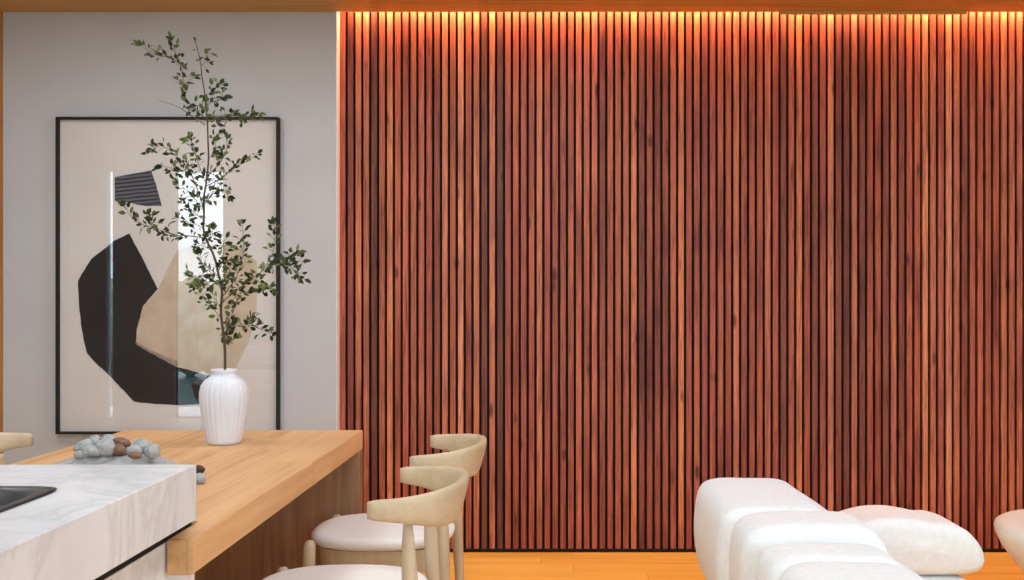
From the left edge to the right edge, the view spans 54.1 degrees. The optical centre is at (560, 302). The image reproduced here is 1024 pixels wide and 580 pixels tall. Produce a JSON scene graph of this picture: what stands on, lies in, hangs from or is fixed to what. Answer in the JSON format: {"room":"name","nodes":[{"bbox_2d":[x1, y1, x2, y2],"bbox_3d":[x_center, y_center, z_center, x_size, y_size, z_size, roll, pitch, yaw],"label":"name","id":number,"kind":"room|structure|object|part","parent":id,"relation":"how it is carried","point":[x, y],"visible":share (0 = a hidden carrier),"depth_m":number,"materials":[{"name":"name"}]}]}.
{"room":"open-plan living room","nodes":[
{"label":"open-plan living room","id":0,"kind":"room"},
{"bbox_2d":[3,12,335,464],"bbox_3d":[-3.253,-0.192,5.010,4.293,2.874,0.180,0,0,0],"label":"wall","id":1,"kind":"structure","parent":0,"point":[56,64],"depth_m":4.92,"materials":[{"name":"paint"}]},
{"bbox_2d":[0,11,2,452],"bbox_3d":[-2.792,-0.092,4.905,0.095,2.674,0.030,0,0,0],"label":"trim","id":2,"kind":"structure","parent":1,"relation":"attached to","point":[1,12],"depth_m":4.91,"materials":[{"name":"brown wood"}]},
{"bbox_2d":[55,117,279,433],"bbox_3d":[-1.923,-0.132,4.899,1.087,1.549,0.039,0,0,0],"label":"framed picture","id":3,"kind":"object","parent":1,"relation":"attached to","point":[135,350],"visible":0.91,"depth_m":4.91,"materials":[{"name":"paper"}]},
{"bbox_2d":[336,12,339,429],"bbox_3d":[-1.105,-0.142,4.958,0.004,2.774,0.081,0,0,0],"label":"trim","id":4,"kind":"structure","parent":1,"relation":"attached to","point":[337,13],"depth_m":4.95,"materials":[{"name":"white paint"}]},
{"bbox_2d":[0,0,1023,11],"bbox_3d":[-0.400,-1.529,1.910,10.000,0.200,6.020,0,0,0],"label":"ceiling","id":5,"kind":"structure","parent":0,"point":[5,5],"depth_m":4.81,"materials":[{"name":"brown wood"}]},
{"bbox_2d":[340,12,1023,548],"bbox_3d":[1.698,-0.192,5.041,5.603,2.874,0.118,0,0,0],"label":"wall","id":6,"kind":"structure","parent":0,"point":[646,259],"depth_m":4.98,"materials":[{"name":"brown wood"}]},
{"bbox_2d":[450,548,1006,551],"bbox_3d":[1.698,1.236,4.992,5.603,0.018,0.016,0,0,0],"label":"baseboard","id":7,"kind":"structure","parent":6,"relation":"attached to","point":[464,549],"depth_m":4.98,"materials":[{"name":"black wood"}]},
{"bbox_2d":[779,11,966,14],"bbox_3d":[1.530,-1.423,4.910,0.918,0.013,0.020,0,0,0],"label":"trim","id":8,"kind":"structure","parent":6,"relation":"attached to","point":[780,12],"depth_m":4.90,"materials":[{"name":"brown wood"}]},
{"bbox_2d":[422,552,1023,579],"bbox_3d":[-0.400,1.295,2.050,10.000,0.100,6.100,0,0,0],"label":"floor","id":9,"kind":"structure","parent":0,"point":[477,565],"depth_m":4.72,"materials":[{"name":"brown wood"}]},
{"bbox_2d":[0,432,32,464],"bbox_3d":[-1.956,0.864,3.575,0.605,0.763,0.541,0,0,0],"label":"dining chair","id":10,"kind":"object","parent":9,"relation":"on","point":[8,440],"visible":0.17,"depth_m":3.81,"materials":[{"name":"brown wood"}]},
{"bbox_3d":[-2.134,0.909,3.791,0.056,0.672,0.049,0,0,0],"label":"leg","id":11,"kind":"part","parent":10,"relation":"part of","materials":[{"name":"brown wood"}]},
{"bbox_3d":[-2.143,0.542,3.575,0.231,0.121,0.541,0,0,0],"label":"backrest","id":12,"kind":"part","parent":10,"relation":"part of","materials":[{"name":"brown wood"}]},
{"bbox_2d":[0,465,195,579],"bbox_3d":[-1.638,0.793,1.478,1.724,0.903,1.555,0,0,0],"label":"kitchen island","id":13,"kind":"object","parent":9,"relation":"on","point":[58,522],"visible":0.99,"depth_m":1.81,"materials":[{"name":"white stone"}]},
{"bbox_2d":[0,486,56,511],"bbox_3d":[-1.234,0.423,1.603,0.632,0.163,0.525,0,0,0],"label":"sink basin","id":14,"kind":"object","parent":13,"relation":"in","point":[12,498],"depth_m":1.81,"materials":[{"name":"metal"}]},
{"bbox_2d":[9,430,362,579],"bbox_3d":[-1.230,0.870,2.982,0.921,0.750,1.796,0,0,0],"label":"dining table","id":15,"kind":"object","parent":9,"relation":"on","point":[262,496],"visible":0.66,"depth_m":3.39,"materials":[{"name":"brown wood"}]},
{"bbox_2d":[53,453,178,464],"bbox_3d":[-1.347,0.465,2.995,0.386,0.061,0.252,0,0,0],"label":"tray","id":16,"kind":"object","parent":15,"relation":"on","point":[123,459],"visible":0.37,"depth_m":2.94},
{"bbox_2d":[73,450,88,458],"bbox_3d":[-1.413,0.448,2.951,0.048,0.025,0.032,0,0,0],"label":"stone","id":17,"kind":"object","parent":16,"relation":"on","point":[78,454],"visible":0.82,"depth_m":2.94,"materials":[{"name":"white stone"}]},
{"bbox_2d":[73,439,92,451],"bbox_3d":[-1.442,0.433,3.021,0.058,0.045,0.045,0,0,0],"label":"stone","id":18,"kind":"object","parent":16,"relation":"on","point":[85,442],"visible":0.62,"depth_m":3.00,"materials":[{"name":"white stone"}]},
{"bbox_2d":[81,445,99,456],"bbox_3d":[-1.379,0.436,2.939,0.056,0.036,0.040,0,0,0],"label":"stone","id":19,"kind":"object","parent":16,"relation":"on","point":[89,450],"visible":1,"depth_m":2.93,"materials":[{"name":"white stone"}]},
{"bbox_2d":[89,435,101,444],"bbox_3d":[-1.421,0.425,3.050,0.040,0.044,0.037,0,0,29],"label":"stone","id":20,"kind":"object","parent":16,"relation":"on","point":[95,438],"visible":0.52,"depth_m":3.04,"materials":[{"name":"white stone"}]},
{"bbox_2d":[95,438,115,456],"bbox_3d":[-1.344,0.427,2.952,0.060,0.056,0.050,0,0,0],"label":"stone","id":21,"kind":"object","parent":16,"relation":"on","point":[105,446],"visible":1,"depth_m":2.93,"materials":[{"name":"white stone"}]},
{"bbox_2d":[102,434,115,439],"bbox_3d":[-1.375,0.419,3.050,0.048,0.037,0.035,0,0,0],"label":"stone","id":22,"kind":"object","parent":16,"relation":"on","point":[109,436],"visible":0.38,"depth_m":3.04,"materials":[{"name":"white stone"}]},
{"bbox_2d":[113,444,126,455],"bbox_3d":[-1.308,0.436,2.960,0.045,0.036,0.037,0,0,0],"label":"stone","id":23,"kind":"object","parent":16,"relation":"on","point":[119,449],"visible":0.92,"depth_m":2.95,"materials":[{"name":"brown stone"}]},
{"bbox_2d":[113,437,130,447],"bbox_3d":[-1.334,0.427,3.041,0.056,0.034,0.039,0,0,0],"label":"stone","id":24,"kind":"object","parent":16,"relation":"on","point":[118,440],"visible":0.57,"depth_m":3.03,"materials":[{"name":"brown stone"}]},
{"bbox_2d":[126,444,141,453],"bbox_3d":[-1.252,0.433,2.931,0.044,0.034,0.035,0,0,-19],"label":"stone","id":25,"kind":"object","parent":16,"relation":"on","point":[132,448],"visible":0.85,"depth_m":2.92,"materials":[{"name":"white stone"}]},
{"bbox_2d":[128,452,141,458],"bbox_3d":[-1.239,0.445,2.910,0.042,0.022,0.028,0,0,0],"label":"stone","id":26,"kind":"object","parent":16,"relation":"on","point":[134,455],"visible":1,"depth_m":2.90,"materials":[{"name":"brown stone"}]},
{"bbox_2d":[133,439,149,452],"bbox_3d":[-1.270,0.434,3.030,0.050,0.045,0.044,0,0,0],"label":"stone","id":27,"kind":"object","parent":16,"relation":"on","point":[142,443],"visible":0.5,"depth_m":3.02,"materials":[{"name":"white stone"}]},
{"bbox_2d":[143,443,159,459],"bbox_3d":[-1.216,0.443,2.969,0.048,0.049,0.042,0,0,0],"label":"stone","id":28,"kind":"object","parent":16,"relation":"on","point":[151,451],"visible":1,"depth_m":2.96,"materials":[{"name":"white stone"}]},
{"bbox_2d":[196,465,204,473],"bbox_3d":[-1.043,0.482,2.881,0.035,0.028,0.026,0,0,0],"label":"stone","id":29,"kind":"object","parent":15,"relation":"on","point":[199,469],"visible":0.66,"depth_m":2.87,"materials":[{"name":"brown stone"}]},
{"bbox_2d":[196,473,205,483],"bbox_3d":[-0.988,0.480,2.730,0.033,0.030,0.029,0,0,-28],"label":"stone","id":30,"kind":"object","parent":15,"relation":"on","point":[200,477],"visible":0.84,"depth_m":2.72,"materials":[{"name":"white stone"}]},
{"bbox_2d":[199,368,248,444],"bbox_3d":[-1.183,0.364,3.510,0.165,0.261,0.165,0,0,0],"label":"vase","id":31,"kind":"object","parent":15,"relation":"on","point":[224,395],"visible":0.99,"depth_m":3.45,"materials":[{"name":"white ceramic"}]},
{"bbox_2d":[117,31,310,369],"bbox_3d":[-1.160,-0.254,3.492,0.678,1.369,0.494,0,0,0],"label":"leafy branch","id":32,"kind":"object","parent":31,"relation":"in","point":[196,282],"visible":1,"depth_m":3.48,"materials":[{"name":"green plant"}]},
{"bbox_3d":[-1.230,0.907,3.845,0.921,0.676,0.070,0,0,0],"label":"panel","id":33,"kind":"part","parent":15,"relation":"part of","materials":[{"name":"brown wood"}]},
{"bbox_2d":[262,466,468,579],"bbox_3d":[-0.561,0.864,2.790,0.605,0.763,0.541,0,0,0],"label":"dining chair","id":34,"kind":"object","parent":9,"relation":"on","point":[442,506],"visible":1,"depth_m":2.82,"materials":[{"name":"brown wood"}]},
{"bbox_3d":[-0.834,1.018,2.995,0.044,0.454,0.045,0,0,0],"label":"leg","id":35,"kind":"part","parent":34,"relation":"part of","materials":[{"name":"brown wood"}]},
{"bbox_2d":[262,564,427,579],"bbox_3d":[-0.618,0.803,2.790,0.492,0.051,0.452,0,0,0],"label":"seat cushion","id":36,"kind":"object","parent":34,"relation":"on","point":[342,571],"depth_m":2.88,"materials":[{"name":"fabric"}]},
{"bbox_3d":[-0.383,0.909,2.574,0.056,0.672,0.049,0,0,0],"label":"leg","id":37,"kind":"part","parent":34,"relation":"part of","materials":[{"name":"brown wood"}]},
{"bbox_3d":[-0.374,0.542,2.790,0.231,0.121,0.541,0,0,0],"label":"backrest","id":38,"kind":"part","parent":34,"relation":"part of","materials":[{"name":"brown wood"}]},
{"bbox_3d":[-0.383,0.909,3.006,0.056,0.672,0.049,0,0,0],"label":"leg","id":39,"kind":"part","parent":34,"relation":"part of","materials":[{"name":"brown wood"}]},
{"bbox_2d":[303,434,486,579],"bbox_3d":[-0.566,0.864,3.530,0.605,0.763,0.541,0,0,0],"label":"dining chair","id":40,"kind":"object","parent":9,"relation":"on","point":[354,538],"visible":0.77,"depth_m":3.35,"materials":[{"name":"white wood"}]},
{"bbox_3d":[-0.839,1.018,3.325,0.044,0.454,0.044,0,0,0],"label":"leg","id":41,"kind":"part","parent":40,"relation":"part of","materials":[{"name":"brown wood"}]},
{"bbox_2d":[311,513,454,550],"bbox_3d":[-0.623,0.803,3.530,0.492,0.051,0.452,0,0,0],"label":"seat cushion","id":42,"kind":"object","parent":40,"relation":"on","point":[354,532],"depth_m":3.37,"materials":[{"name":"fabric"}]},
{"bbox_3d":[-0.617,0.870,3.530,0.444,0.081,0.406,0,0,0],"label":"seat frame","id":43,"kind":"part","parent":40,"relation":"part of","materials":[{"name":"brown wood"}]},
{"bbox_3d":[-0.388,0.909,3.314,0.056,0.672,0.049,0,0,0],"label":"leg","id":44,"kind":"part","parent":40,"relation":"part of","materials":[{"name":"brown wood"}]},
{"bbox_3d":[-0.379,0.542,3.530,0.231,0.121,0.541,0,0,0],"label":"backrest","id":45,"kind":"part","parent":40,"relation":"part of","materials":[{"name":"brown wood"}]},
{"bbox_3d":[-0.388,0.909,3.746,0.056,0.672,0.049,0,0,0],"label":"leg","id":46,"kind":"part","parent":40,"relation":"part of","materials":[{"name":"brown wood"}]},
{"bbox_2d":[694,478,887,579],"bbox_3d":[0.818,0.934,3.175,0.694,0.635,0.914,0,0,0],"label":"lounge chair","id":47,"kind":"object","parent":9,"relation":"on","point":[736,520],"visible":0.67,"depth_m":3.01,"materials":[{"name":"white fabric"}]},
{"bbox_3d":[0.747,0.819,3.305,0.551,0.394,0.654,0,0,0],"label":"backrest","id":48,"kind":"part","parent":47,"relation":"part of","materials":[{"name":"white fabric"}]},
{"bbox_3d":[0.713,0.817,2.880,0.432,0.400,0.324,0,0,0],"label":"armrest","id":49,"kind":"part","parent":47,"relation":"part of","materials":[{"name":"white fabric"}]},
{"bbox_2d":[755,543,924,579],"bbox_3d":[0.843,0.937,2.303,0.694,0.630,0.729,0,0,0],"label":"lounge chair","id":50,"kind":"object","parent":9,"relation":"on","point":[786,561],"visible":1,"depth_m":2.44,"materials":[{"name":"white fabric"}]},
{"bbox_3d":[0.774,0.819,2.232,0.534,0.394,0.489,0,0,0],"label":"armrest","id":51,"kind":"part","parent":50,"relation":"part of","materials":[{"name":"white fabric"}]},
{"bbox_2d":[839,505,983,579],"bbox_3d":[1.348,1.039,3.960,0.556,0.428,0.344,0,0,0],"label":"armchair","id":52,"kind":"object","parent":9,"relation":"on","point":[926,543],"visible":0.67,"depth_m":3.80,"materials":[{"name":"white fabric"}]},
{"bbox_2d":[994,509,1023,570],"bbox_3d":[2.060,1.055,3.900,0.684,0.380,0.684,0,0,0],"label":"lounge chair","id":53,"kind":"object","parent":9,"relation":"on","point":[1009,526],"visible":1,"depth_m":3.89,"materials":[{"name":"white fabric"}]}
]}

